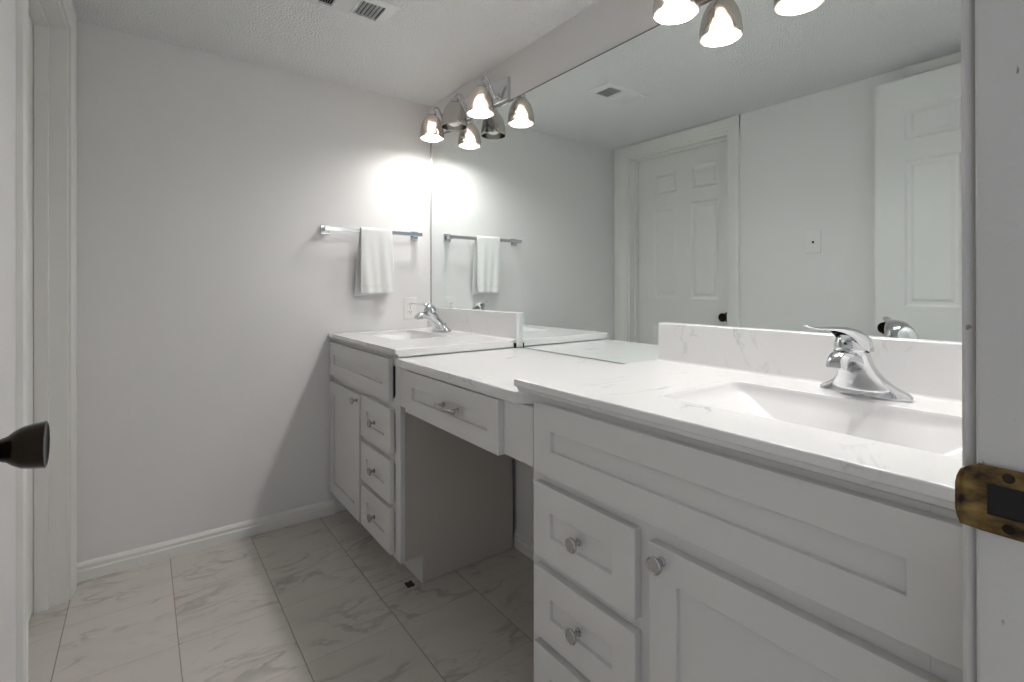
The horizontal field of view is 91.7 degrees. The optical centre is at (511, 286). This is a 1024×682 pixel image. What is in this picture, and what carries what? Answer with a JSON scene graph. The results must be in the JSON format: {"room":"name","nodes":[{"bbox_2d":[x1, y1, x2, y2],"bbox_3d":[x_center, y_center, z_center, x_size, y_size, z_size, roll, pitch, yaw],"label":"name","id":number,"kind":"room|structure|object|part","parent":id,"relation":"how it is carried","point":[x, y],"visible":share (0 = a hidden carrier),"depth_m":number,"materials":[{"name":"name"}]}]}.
{"room":"bathroom","nodes":[
{"label":"bathroom","id":0,"kind":"room"},
{"bbox_2d":[0,0,15,681],"bbox_3d":[-0.979,0.054,0.829,0.122,2.134,2.620,0,0,-36],"label":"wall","id":1,"kind":"structure","parent":0,"point":[7,7],"depth_m":1.04,"materials":[{"name":"paint"}]},
{"bbox_2d":[28,13,32,622],"bbox_3d":[-1.426,0.100,1.423,0.099,2.026,0.723,0,0,-37],"label":"door","id":2,"kind":"structure","parent":1,"relation":"in","point":[30,22],"depth_m":1.67,"materials":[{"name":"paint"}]},
{"bbox_2d":[16,0,76,681],"bbox_3d":[-1.377,0.055,1.498,0.018,2.133,0.952,0,0,-36],"label":"trim","id":3,"kind":"structure","parent":1,"relation":"attached to","point":[67,6],"depth_m":1.12,"materials":[{"name":"paint"}]},
{"bbox_2d":[28,0,67,612],"bbox_3d":[-1.414,0.095,1.434,0.132,2.052,0.764,0,0,-37],"label":"trim","id":4,"kind":"structure","parent":1,"relation":"attached to","point":[50,27],"depth_m":1.74,"materials":[{"name":"paint"}]},
{"bbox_2d":[77,21,430,562],"bbox_3d":[-1.187,0.054,2.304,1.952,2.134,0.100,0,0,-37],"label":"wall","id":5,"kind":"structure","parent":0,"point":[211,293],"depth_m":2.17,"materials":[{"name":"paint"}]},
{"bbox_2d":[77,499,334,582],"bbox_3d":[-1.265,1.086,2.176,0.966,0.070,0.012,0,0,-37],"label":"baseboard","id":6,"kind":"structure","parent":5,"relation":"attached to","point":[113,563],"depth_m":2.12,"materials":[{"name":"paint"}]},
{"bbox_2d":[320,225,421,239],"bbox_3d":[-0.708,-0.281,2.556,0.518,0.044,0.066,0,0,-37],"label":"towel bar","id":7,"kind":"object","parent":5,"relation":"attached to","point":[324,229],"visible":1,"depth_m":2.46,"materials":[{"name":"silver metal"}]},
{"bbox_3d":[-0.902,-0.281,2.419,0.044,0.044,0.056,0,0,-37],"label":"post","id":8,"kind":"part","parent":7,"relation":"part of","materials":[{"name":"silver metal"}]},
{"bbox_2d":[354,227,393,295],"bbox_3d":[-0.696,-0.129,2.528,0.188,0.344,0.076,0,0,-37],"label":"hand towel","id":9,"kind":"object","parent":7,"relation":"hanging from","point":[375,263],"visible":1,"depth_m":2.51,"materials":[{"name":"white fabric"}]},
{"bbox_3d":[-0.521,-0.281,2.701,0.044,0.044,0.056,0,0,-37],"label":"post","id":10,"kind":"part","parent":7,"relation":"part of","materials":[{"name":"silver metal"}]},
{"bbox_2d":[404,297,415,318],"bbox_3d":[-0.554,0.115,2.707,0.072,0.116,0.007,0,0,-37],"label":"wall outlet","id":11,"kind":"object","parent":5,"relation":"attached to","point":[409,309],"visible":0.96,"depth_m":2.70,"materials":[{"name":"white plastic"}]},
{"bbox_2d":[28,510,533,681],"bbox_3d":[-0.191,1.151,0.673,2.296,0.060,3.908,0,0,-37],"label":"floor","id":12,"kind":"structure","parent":0,"point":[321,599],"depth_m":1.68,"materials":[{"name":"tile"}]},
{"bbox_2d":[404,580,414,587],"bbox_3d":[-0.386,1.118,1.871,0.028,0.006,0.032,0,0,-37],"label":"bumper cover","id":13,"kind":"object","parent":12,"relation":"on","point":[410,583],"visible":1,"depth_m":1.87,"materials":[{"name":"rubber"}]},
{"bbox_2d":[330,340,512,583],"bbox_3d":[-0.459,0.690,2.282,0.560,0.859,0.803,0,0,-37],"label":"vanity cabinet","id":14,"kind":"object","parent":12,"relation":"on","point":[437,501],"visible":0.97,"depth_m":1.97,"materials":[{"name":"paint"}]},
{"bbox_3d":[-0.766,0.731,2.286,0.019,0.540,0.416,0,0,-37],"label":"door","id":15,"kind":"part","parent":14,"relation":"part of","materials":[{"name":"paint"}]},
{"bbox_3d":[-0.677,0.486,2.128,0.026,0.031,0.031,0,0,-37],"label":"knob","id":16,"kind":"part","parent":14,"relation":"part of","materials":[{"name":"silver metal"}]},
{"bbox_3d":[-0.640,0.637,2.147,0.019,0.753,0.803,0,0,-37],"label":"frame","id":17,"kind":"part","parent":14,"relation":"part of","materials":[{"name":"paint"}]},
{"bbox_3d":[-0.556,0.912,1.965,0.026,0.031,0.031,0,0,-37],"label":"knob","id":18,"kind":"part","parent":14,"relation":"part of","materials":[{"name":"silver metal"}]},
{"bbox_3d":[-0.556,0.728,1.965,0.026,0.031,0.031,0,0,-37],"label":"knob","id":19,"kind":"part","parent":14,"relation":"part of","materials":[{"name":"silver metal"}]},
{"bbox_3d":[-0.556,0.538,1.965,0.026,0.031,0.031,0,0,-37],"label":"knob","id":20,"kind":"part","parent":14,"relation":"part of","materials":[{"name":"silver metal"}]},
{"bbox_3d":[-0.538,0.913,1.978,0.019,0.168,0.307,0,0,-37],"label":"drawer","id":21,"kind":"part","parent":14,"relation":"part of","materials":[{"name":"paint"}]},
{"bbox_3d":[-0.538,0.729,1.978,0.019,0.160,0.307,0,0,-37],"label":"drawer","id":22,"kind":"part","parent":14,"relation":"part of","materials":[{"name":"paint"}]},
{"bbox_3d":[-0.538,0.539,1.978,0.019,0.170,0.307,0,0,-37],"label":"drawer","id":23,"kind":"part","parent":14,"relation":"part of","materials":[{"name":"paint"}]},
{"bbox_3d":[-0.665,0.690,2.613,0.496,0.859,0.016,0,0,-37],"label":"panel","id":24,"kind":"part","parent":14,"relation":"part of","materials":[{"name":"white wood"}]},
{"bbox_3d":[-0.437,1.006,2.298,0.486,0.014,0.761,0,0,-37],"label":"panel","id":25,"kind":"part","parent":14,"relation":"part of","materials":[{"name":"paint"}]},
{"bbox_2d":[329,307,519,357],"bbox_3d":[-0.435,0.224,2.288,0.560,0.229,0.821,0,0,-37],"label":"countertop","id":26,"kind":"structure","parent":14,"relation":"on","point":[472,330],"depth_m":2.20,"materials":[{"name":"stone"}]},
{"bbox_2d":[359,329,449,339],"bbox_3d":[-0.523,0.283,2.396,0.288,0.112,0.475,0,0,-37],"label":"basin","id":27,"kind":"object","parent":26,"relation":"in","point":[399,334],"depth_m":2.57,"materials":[{"name":"white ceramic"}]},
{"bbox_2d":[410,302,451,332],"bbox_3d":[-0.407,0.151,2.482,0.183,0.151,0.168,0,0,-37],"label":"sink faucet","id":28,"kind":"object","parent":26,"relation":"on","point":[430,312],"visible":1,"depth_m":2.46,"materials":[{"name":"silver metal"}]},
{"bbox_3d":[-0.424,0.155,2.469,0.131,0.064,0.053,0,0,-37],"label":"spout","id":29,"kind":"part","parent":28,"relation":"part of","materials":[{"name":"silver metal"}]},
{"bbox_3d":[-0.442,0.102,2.476,0.132,0.052,0.062,0,0,-7],"label":"handle","id":30,"kind":"part","parent":28,"relation":"part of","materials":[{"name":"silver metal"}]},
{"bbox_3d":[-0.201,0.690,1.988,0.496,0.859,0.016,0,0,-37],"label":"panel","id":31,"kind":"part","parent":14,"relation":"part of","materials":[{"name":"white wood"}]},
{"bbox_2d":[534,395,962,681],"bbox_3d":[0.479,0.690,1.020,0.560,0.859,0.798,0,0,-37],"label":"vanity cabinet","id":32,"kind":"object","parent":12,"relation":"on","point":[660,555],"visible":0.96,"depth_m":0.80,"materials":[{"name":"paint"}]},
{"bbox_2d":[401,368,533,466],"bbox_3d":[-0.021,0.364,1.626,0.495,0.146,0.770,0,0,-37],"label":"drawer","id":33,"kind":"object","parent":32,"relation":"attached to","point":[497,426],"visible":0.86,"depth_m":1.39,"materials":[{"name":"paint"}]},
{"bbox_3d":[-0.197,0.359,1.475,0.033,0.017,0.121,0,0,-37],"label":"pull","id":34,"kind":"part","parent":33,"relation":"part of","materials":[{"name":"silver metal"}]},
{"bbox_3d":[-0.198,0.365,1.520,0.019,0.145,0.568,0,0,-37],"label":"drawer","id":35,"kind":"part","parent":33,"relation":"part of","materials":[{"name":"paint"}]},
{"bbox_2d":[397,348,620,404],"bbox_3d":[0.032,0.275,1.663,0.556,0.031,0.766,0,0,-37],"label":"countertop","id":36,"kind":"structure","parent":32,"relation":"on","point":[493,373],"depth_m":1.62,"materials":[{"name":"stone"}]},
{"bbox_3d":[0.148,0.913,1.055,0.019,0.168,0.299,0,0,-37],"label":"drawer","id":37,"kind":"part","parent":32,"relation":"part of","materials":[{"name":"paint"}]},
{"bbox_3d":[0.130,0.728,1.041,0.026,0.031,0.031,0,0,-37],"label":"knob","id":38,"kind":"part","parent":32,"relation":"part of","materials":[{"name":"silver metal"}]},
{"bbox_3d":[0.130,0.538,1.041,0.026,0.031,0.031,0,0,-37],"label":"knob","id":39,"kind":"part","parent":32,"relation":"part of","materials":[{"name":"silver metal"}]},
{"bbox_3d":[0.148,0.729,1.055,0.019,0.160,0.299,0,0,-37],"label":"drawer","id":40,"kind":"part","parent":32,"relation":"part of","materials":[{"name":"paint"}]},
{"bbox_3d":[0.148,0.539,1.055,0.019,0.170,0.299,0,0,-37],"label":"drawer","id":41,"kind":"part","parent":32,"relation":"part of","materials":[{"name":"paint"}]},
{"bbox_3d":[0.255,0.486,0.873,0.026,0.031,0.031,0,0,-37],"label":"knob","id":42,"kind":"part","parent":32,"relation":"part of","materials":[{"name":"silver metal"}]},
{"bbox_2d":[514,322,961,510],"bbox_3d":[0.487,0.224,1.047,0.560,0.229,0.865,0,0,-37],"label":"countertop","id":43,"kind":"structure","parent":32,"relation":"on","point":[756,392],"depth_m":1.01,"materials":[{"name":"stone"}]},
{"bbox_2d":[664,381,961,458],"bbox_3d":[0.569,0.283,0.926,0.288,0.112,0.495,0,0,-37],"label":"basin","id":44,"kind":"object","parent":43,"relation":"in","point":[924,431],"depth_m":0.99,"materials":[{"name":"white ceramic"}]},
{"bbox_2d":[804,325,913,401],"bbox_3d":[0.689,0.151,1.008,0.182,0.151,0.168,0,0,-37],"label":"sink faucet","id":45,"kind":"object","parent":43,"relation":"on","point":[857,374],"visible":1,"depth_m":0.99,"materials":[{"name":"silver metal"}]},
{"bbox_3d":[0.653,0.102,1.002,0.132,0.052,0.062,0,0,-5],"label":"handle","id":46,"kind":"part","parent":45,"relation":"part of","materials":[{"name":"silver metal"}]},
{"bbox_3d":[0.671,0.155,0.994,0.131,0.064,0.053,0,0,-37],"label":"spout","id":47,"kind":"part","parent":45,"relation":"part of","materials":[{"name":"silver metal"}]},
{"bbox_3d":[0.386,0.731,0.734,0.019,0.540,0.437,0,0,-37],"label":"door","id":48,"kind":"part","parent":32,"relation":"part of","materials":[{"name":"paint"}]},
{"bbox_2d":[72,0,598,105],"bbox_3d":[-0.362,-1.043,1.318,1.802,0.060,2.668,0,0,-37],"label":"ceiling","id":49,"kind":"structure","parent":0,"point":[427,50],"depth_m":1.99,"materials":[{"name":"white paint"}]},
{"bbox_2d":[305,0,399,25],"bbox_3d":[-0.570,-1.008,1.772,0.298,0.010,0.155,0,0,-37],"label":"ceiling vent","id":50,"kind":"object","parent":49,"relation":"in","point":[379,12],"visible":1,"depth_m":1.79,"materials":[{"name":"metal"}]},
{"bbox_2d":[431,0,704,540],"bbox_3d":[0.303,0.054,1.849,0.100,2.134,2.608,0,0,-37],"label":"wall","id":51,"kind":"structure","parent":0,"point":[604,25],"depth_m":1.95,"materials":[{"name":"paint"}]},
{"bbox_2d":[420,76,509,141],"bbox_3d":[-0.253,-0.841,2.366,0.174,0.172,0.594,0,0,-37],"label":"vanity light","id":52,"kind":"object","parent":51,"relation":"attached to","point":[481,101],"visible":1,"depth_m":2.29,"materials":[{"name":"white glass"}]},
{"bbox_3d":[-0.407,-0.814,2.533,0.124,0.118,0.124,0,0,-37],"label":"lamp shade","id":53,"kind":"part","parent":52,"relation":"part of","materials":[{"name":"glass"}]},
{"bbox_3d":[-0.372,-0.883,2.559,0.098,0.088,0.030,0,0,-37],"label":"arm","id":54,"kind":"part","parent":52,"relation":"part of","materials":[{"name":"silver metal"}]},
{"bbox_3d":[-0.273,-0.814,2.352,0.124,0.118,0.124,0,0,-37],"label":"lamp shade","id":55,"kind":"part","parent":52,"relation":"part of","materials":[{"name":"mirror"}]},
{"bbox_3d":[-0.273,-0.801,2.352,0.067,0.080,0.067,0,0,-37],"label":"light bulb","id":56,"kind":"part","parent":52,"relation":"part of","materials":[{"name":"white glass"}]},
{"bbox_3d":[-0.238,-0.883,2.378,0.098,0.088,0.030,0,0,-37],"label":"arm","id":57,"kind":"part","parent":52,"relation":"part of","materials":[{"name":"silver metal"}]},
{"bbox_3d":[-0.191,-0.872,2.412,0.021,0.099,0.594,0,0,-37],"label":"plate","id":58,"kind":"part","parent":52,"relation":"part of","materials":[{"name":"silver metal"}]},
{"bbox_3d":[-0.138,-0.814,2.171,0.124,0.118,0.124,0,0,-37],"label":"lamp shade","id":59,"kind":"part","parent":52,"relation":"part of","materials":[{"name":"glass"}]},
{"bbox_3d":[-0.138,-0.801,2.171,0.067,0.080,0.067,0,0,-37],"label":"light bulb","id":60,"kind":"part","parent":52,"relation":"part of","materials":[{"name":"white glass"}]},
{"bbox_3d":[-0.103,-0.883,2.196,0.098,0.088,0.030,0,0,-37],"label":"arm","id":61,"kind":"part","parent":52,"relation":"part of","materials":[{"name":"silver metal"}]},
{"bbox_2d":[428,307,519,346],"bbox_3d":[-0.218,0.184,2.449,0.020,0.148,0.821,0,0,-37],"label":"backsplash","id":62,"kind":"structure","parent":51,"relation":"attached to","point":[498,323],"depth_m":2.32,"materials":[{"name":"stone"}]},
{"bbox_2d":[513,530,533,560],"bbox_3d":[0.239,1.086,1.842,0.012,0.070,0.772,0,0,-37],"label":"baseboard","id":63,"kind":"structure","parent":51,"relation":"attached to","point":[525,545],"depth_m":2.09,"materials":[{"name":"paint"}]},
{"bbox_2d":[653,0,703,24],"bbox_3d":[0.608,-0.841,1.208,0.174,0.172,0.594,0,0,-37],"label":"vanity light","id":64,"kind":"object","parent":51,"relation":"attached to","point":[665,12],"visible":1,"depth_m":1.40,"materials":[{"name":"white glass"}]},
{"bbox_3d":[0.453,-0.801,1.374,0.067,0.080,0.067,0,0,-37],"label":"light bulb","id":65,"kind":"part","parent":64,"relation":"part of","materials":[{"name":"white glass"}]},
{"bbox_2d":[430,0,961,363],"bbox_3d":[0.256,-0.281,1.826,0.003,1.079,2.385,0,0,-37],"label":"wall mirror","id":66,"kind":"object","parent":51,"relation":"attached to","point":[782,165],"visible":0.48,"depth_m":1.38,"materials":[{"name":"white mirror"}]},
{"bbox_2d":[658,322,961,399],"bbox_3d":[0.710,0.168,1.200,0.020,0.117,0.844,0,0,-37],"label":"backsplash","id":67,"kind":"structure","parent":51,"relation":"attached to","point":[934,368],"depth_m":1.20,"materials":[{"name":"stone"}]},
{"bbox_3d":[0.406,0.054,0.368,1.702,2.134,0.127,0,0,-37],"label":"wall","id":68,"kind":"structure","parent":0,"visible":0},
{"bbox_2d":[0,421,49,468],"bbox_3d":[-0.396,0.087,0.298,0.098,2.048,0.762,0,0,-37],"label":"door knob","id":69,"kind":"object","parent":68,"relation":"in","point":[27,447],"depth_m":0.56,"materials":[{"name":"metal"}]},
{"bbox_2d":[961,0,976,681],"bbox_3d":[0.448,0.056,0.485,0.091,2.130,0.018,0,0,-37],"label":"trim","id":70,"kind":"structure","parent":68,"relation":"attached to","point":[968,199],"depth_m":0.46,"materials":[{"name":"paint"}]},
{"bbox_2d":[955,463,1023,542],"bbox_3d":[0.435,0.190,0.432,0.075,0.060,0.011,0,0,44],"label":"strike plate","id":71,"kind":"object","parent":68,"relation":"attached to","point":[988,498],"visible":1,"depth_m":0.44,"materials":[{"name":"gold metal"}]},
{"bbox_2d":[975,0,1023,681],"bbox_3d":[0.477,0.071,0.417,0.065,2.100,0.124,0,0,-37],"label":"trim","id":72,"kind":"structure","parent":68,"relation":"attached to","point":[999,24],"depth_m":0.44,"materials":[{"name":"paint"}]}
]}

